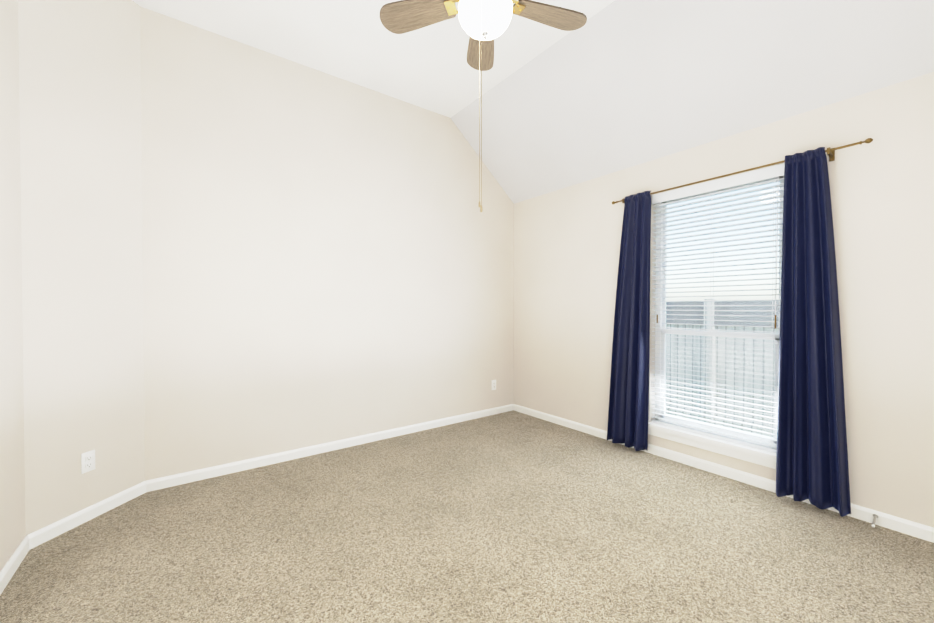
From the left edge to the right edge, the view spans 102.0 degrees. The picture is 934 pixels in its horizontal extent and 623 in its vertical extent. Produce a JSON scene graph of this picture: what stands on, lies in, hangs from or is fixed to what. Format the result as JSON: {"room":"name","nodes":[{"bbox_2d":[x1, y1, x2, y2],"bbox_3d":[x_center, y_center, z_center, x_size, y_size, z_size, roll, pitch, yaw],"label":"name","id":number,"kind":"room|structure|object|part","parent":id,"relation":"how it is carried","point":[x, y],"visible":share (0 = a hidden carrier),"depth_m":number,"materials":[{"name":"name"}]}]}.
{"room":"empty bedroom","nodes":[
{"label":"empty bedroom","id":0,"kind":"room"},
{"bbox_2d":[0,0,25,571],"bbox_3d":[-1.226,-0.373,0.431,0.140,3.180,3.630,-1,1,-37],"label":"wall","id":1,"kind":"structure","parent":0,"point":[12,499],"depth_m":1.76,"materials":[{"name":"beige paint"}]},
{"bbox_2d":[0,535,29,594],"bbox_3d":[-1.189,1.179,0.530,0.014,0.074,3.436,-1,1,-37],"label":"baseboard","id":2,"kind":"structure","parent":1,"relation":"attached to","point":[12,565],"depth_m":1.74,"materials":[{"name":"white"}]},
{"bbox_2d":[18,0,144,534],"bbox_3d":[-2.241,-0.394,2.192,0.140,3.180,0.848,0,1,8],"label":"wall","id":3,"kind":"structure","parent":0,"point":[81,200],"depth_m":2.13,"materials":[{"name":"beige paint"}]},
{"bbox_2d":[27,481,145,548],"bbox_3d":[-2.165,1.159,2.200,0.014,0.074,0.620,0,1,8],"label":"baseboard","id":4,"kind":"structure","parent":3,"relation":"attached to","point":[53,530],"depth_m":2.14,"materials":[{"name":"white"}]},
{"bbox_2d":[81,450,94,473],"bbox_3d":[-2.172,0.862,2.170,0.009,0.115,0.070,0,1,8],"label":"electrical outlet","id":5,"kind":"object","parent":3,"relation":"attached to","point":[87,461],"visible":1,"depth_m":2.16,"materials":[{"name":"white plastic"}]},
{"bbox_2d":[140,6,513,480],"bbox_3d":[-0.813,-0.410,3.547,3.580,3.180,0.140,-1,1,-37],"label":"wall","id":6,"kind":"structure","parent":0,"point":[327,258],"depth_m":3.06,"materials":[{"name":"beige paint"}]},
{"bbox_2d":[146,404,513,491],"bbox_3d":[-0.785,1.144,3.490,3.346,0.074,0.014,-1,1,-37],"label":"baseboard","id":7,"kind":"structure","parent":6,"relation":"attached to","point":[194,476],"depth_m":3.08,"materials":[{"name":"white"}]},
{"bbox_2d":[491,380,495,389],"bbox_3d":[0.307,0.836,4.302,0.070,0.115,0.009,-1,1,-37],"label":"electrical outlet","id":8,"kind":"object","parent":6,"relation":"attached to","point":[493,384],"visible":1,"depth_m":4.29,"materials":[{"name":"white plastic"}]},
{"bbox_2d":[133,0,614,117],"bbox_3d":[-0.227,-2.045,1.471,3.007,0.140,4.140,-1,1,-37],"label":"ceiling","id":9,"kind":"structure","parent":0,"point":[357,42],"depth_m":2.79,"materials":[{"name":"white paint"}]},
{"bbox_2d":[380,0,586,211],"bbox_3d":[0.113,-1.208,1.760,1.054,1.542,1.013,-1,1,-37],"label":"ceiling fan","id":10,"kind":"object","parent":9,"relation":"hanging from","point":[484,23],"visible":1,"depth_m":1.86,"materials":[{"name":"brown wood"}]},
{"bbox_3d":[-0.248,-1.490,1.893,0.400,0.008,0.162,0,-10,17],"label":"blade","id":11,"kind":"part","parent":10,"relation":"part of","materials":[{"name":"brown wood"}]},
{"bbox_3d":[0.080,-1.493,2.140,0.162,0.008,0.400,11,0,-1],"label":"blade","id":12,"kind":"part","parent":10,"relation":"part of","materials":[{"name":"brown wood"}]},
{"bbox_3d":[0.064,-0.938,1.797,0.176,1.003,0.231,-1,1,-37],"label":"pull chain","id":13,"kind":"part","parent":10,"relation":"part of","materials":[{"name":"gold metal"}]},
{"bbox_3d":[0.087,-1.377,1.792,0.256,0.117,0.256,-1,1,-37],"label":"light globe","id":14,"kind":"part","parent":10,"relation":"part of","materials":[{"name":"white glass"}]},
{"bbox_3d":[0.417,-1.490,1.904,0.400,0.008,0.162,0,12,-19],"label":"blade","id":15,"kind":"part","parent":10,"relation":"part of","materials":[{"name":"brown wood"}]},
{"bbox_2d":[0,410,933,622],"bbox_3d":[0.192,1.231,1.821,4.050,0.060,4.140,-1,1,-37],"label":"floor","id":16,"kind":"structure","parent":0,"point":[513,516],"depth_m":1.92,"materials":[{"name":"carpet"}]},
{"bbox_2d":[451,0,933,203],"bbox_3d":[1.358,-1.632,2.654,1.143,0.995,4.140,-1,1,-37],"label":"ceiling","id":17,"kind":"structure","parent":0,"point":[615,86],"depth_m":2.55,"materials":[{"name":"white paint"}]},
{"bbox_2d":[514,72,933,527],"bbox_3d":[1.760,-0.033,2.972,0.140,2.440,4.140,-1,1,-37],"label":"wall","id":18,"kind":"structure","parent":0,"point":[567,241],"depth_m":2.22,"materials":[{"name":"beige paint"}]},
{"bbox_2d":[648,422,775,468],"bbox_3d":[1.815,0.983,2.826,0.122,0.096,0.972,-1,1,-37],"label":"window sill","id":19,"kind":"structure","parent":18,"relation":"attached to","point":[759,456],"depth_m":2.76,"materials":[{"name":"white"}]},
{"bbox_2d":[651,163,784,451],"bbox_3d":[1.854,-0.014,2.844,0.133,1.905,0.892,-1,1,-37],"label":"window","id":20,"kind":"structure","parent":18,"relation":"in","point":[750,179],"depth_m":2.80,"materials":[{"name":"white plastic"}]},
{"bbox_2d":[660,273,660,332],"bbox_3d":[1.590,-0.007,3.109,0.002,1.845,0.002,-1,1,-37],"label":"blind cord","id":21,"kind":"object","parent":20,"relation":"attached to","point":[660,273],"depth_m":3.11,"materials":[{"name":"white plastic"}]},
{"bbox_2d":[662,254,663,420],"bbox_3d":[1.628,-0.008,3.137,0.002,1.845,0.002,-1,1,-37],"label":"blind cord","id":22,"kind":"object","parent":20,"relation":"attached to","point":[663,254],"depth_m":3.13,"materials":[{"name":"white fabric"}]},
{"bbox_2d":[709,191,711,434],"bbox_3d":[1.810,-0.004,2.812,0.002,1.845,0.002,-1,1,-37],"label":"blind cord","id":23,"kind":"object","parent":20,"relation":"attached to","point":[711,191],"depth_m":2.81,"materials":[{"name":"white fabric"}]},
{"bbox_2d":[712,254,713,432],"bbox_3d":[1.849,-0.004,2.840,0.002,1.845,0.002,-1,1,-37],"label":"blind cord","id":24,"kind":"object","parent":20,"relation":"attached to","point":[713,306],"depth_m":2.85,"materials":[{"name":"white fabric"}]},
{"bbox_2d":[657,177,778,328],"bbox_3d":[1.800,-0.387,2.798,0.017,0.993,0.794,-1,1,-37],"label":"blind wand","id":25,"kind":"object","parent":20,"relation":"hanging from","point":[776,252],"visible":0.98,"depth_m":2.49,"materials":[{"name":"white plastic"}]},
{"bbox_2d":[771,186,775,447],"bbox_3d":[2.031,0.000,2.515,0.002,1.845,0.002,-1,1,-37],"label":"blind cord","id":26,"kind":"object","parent":20,"relation":"attached to","point":[773,186],"depth_m":2.52,"materials":[{"name":"white fabric"}]},
{"bbox_2d":[514,404,933,542],"bbox_3d":[1.699,1.150,2.941,0.014,0.074,3.860,-1,1,-37],"label":"baseboard","id":27,"kind":"structure","parent":18,"relation":"attached to","point":[908,527],"depth_m":2.65,"materials":[{"name":"white"}]},
{"bbox_2d":[622,147,834,203],"bbox_3d":[1.764,-0.945,2.760,0.094,0.076,1.320,-1,1,-37],"label":"curtain bracket","id":28,"kind":"object","parent":18,"relation":"attached to","point":[831,154],"visible":0.65,"depth_m":2.25,"materials":[{"name":"gold metal"}]},
{"bbox_2d":[612,138,872,203],"bbox_3d":[1.758,-0.952,2.717,0.028,0.028,1.591,-1,1,-37],"label":"curtain rod","id":29,"kind":"object","parent":28,"relation":"on","point":[869,140],"visible":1,"depth_m":2.54,"materials":[{"name":"gold metal"}]},
{"bbox_2d":[607,191,650,450],"bbox_3d":[1.374,0.084,3.230,0.086,2.142,0.378,-1,1,-37],"label":"curtain","id":30,"kind":"object","parent":29,"relation":"hanging from","point":[628,405],"visible":1,"depth_m":3.20,"materials":[{"name":"blue fabric"}]},
{"bbox_2d":[776,147,850,516],"bbox_3d":[2.081,0.096,2.274,0.100,2.142,0.336,-1,1,-37],"label":"curtain","id":31,"kind":"object","parent":29,"relation":"hanging from","point":[812,459],"visible":1,"depth_m":2.28,"materials":[{"name":"blue fabric"}]},
{"bbox_2d":[871,514,877,527],"bbox_3d":[2.263,1.162,2.102,0.088,0.049,0.022,-1,1,-37],"label":"door stop","id":32,"kind":"object","parent":18,"relation":"attached to","point":[875,516],"visible":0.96,"depth_m":2.10,"materials":[{"name":"silver metal"}]},
{"label":"outside","id":33,"kind":"structure","parent":0,"visible":0},
{"bbox_3d":[13.493,1.550,12.360,29.850,0.050,32.000,-1,1,-37],"label":"ground","id":34,"kind":"structure","parent":33,"visible":0},
{"bbox_2d":[666,299,778,436],"bbox_3d":[2.847,0.735,4.437,0.120,1.770,24.090,-1,1,-37],"label":"fence","id":35,"kind":"object","parent":34,"relation":"on","point":[715,359],"depth_m":4.34,"materials":[{"name":"grey"}]}
]}

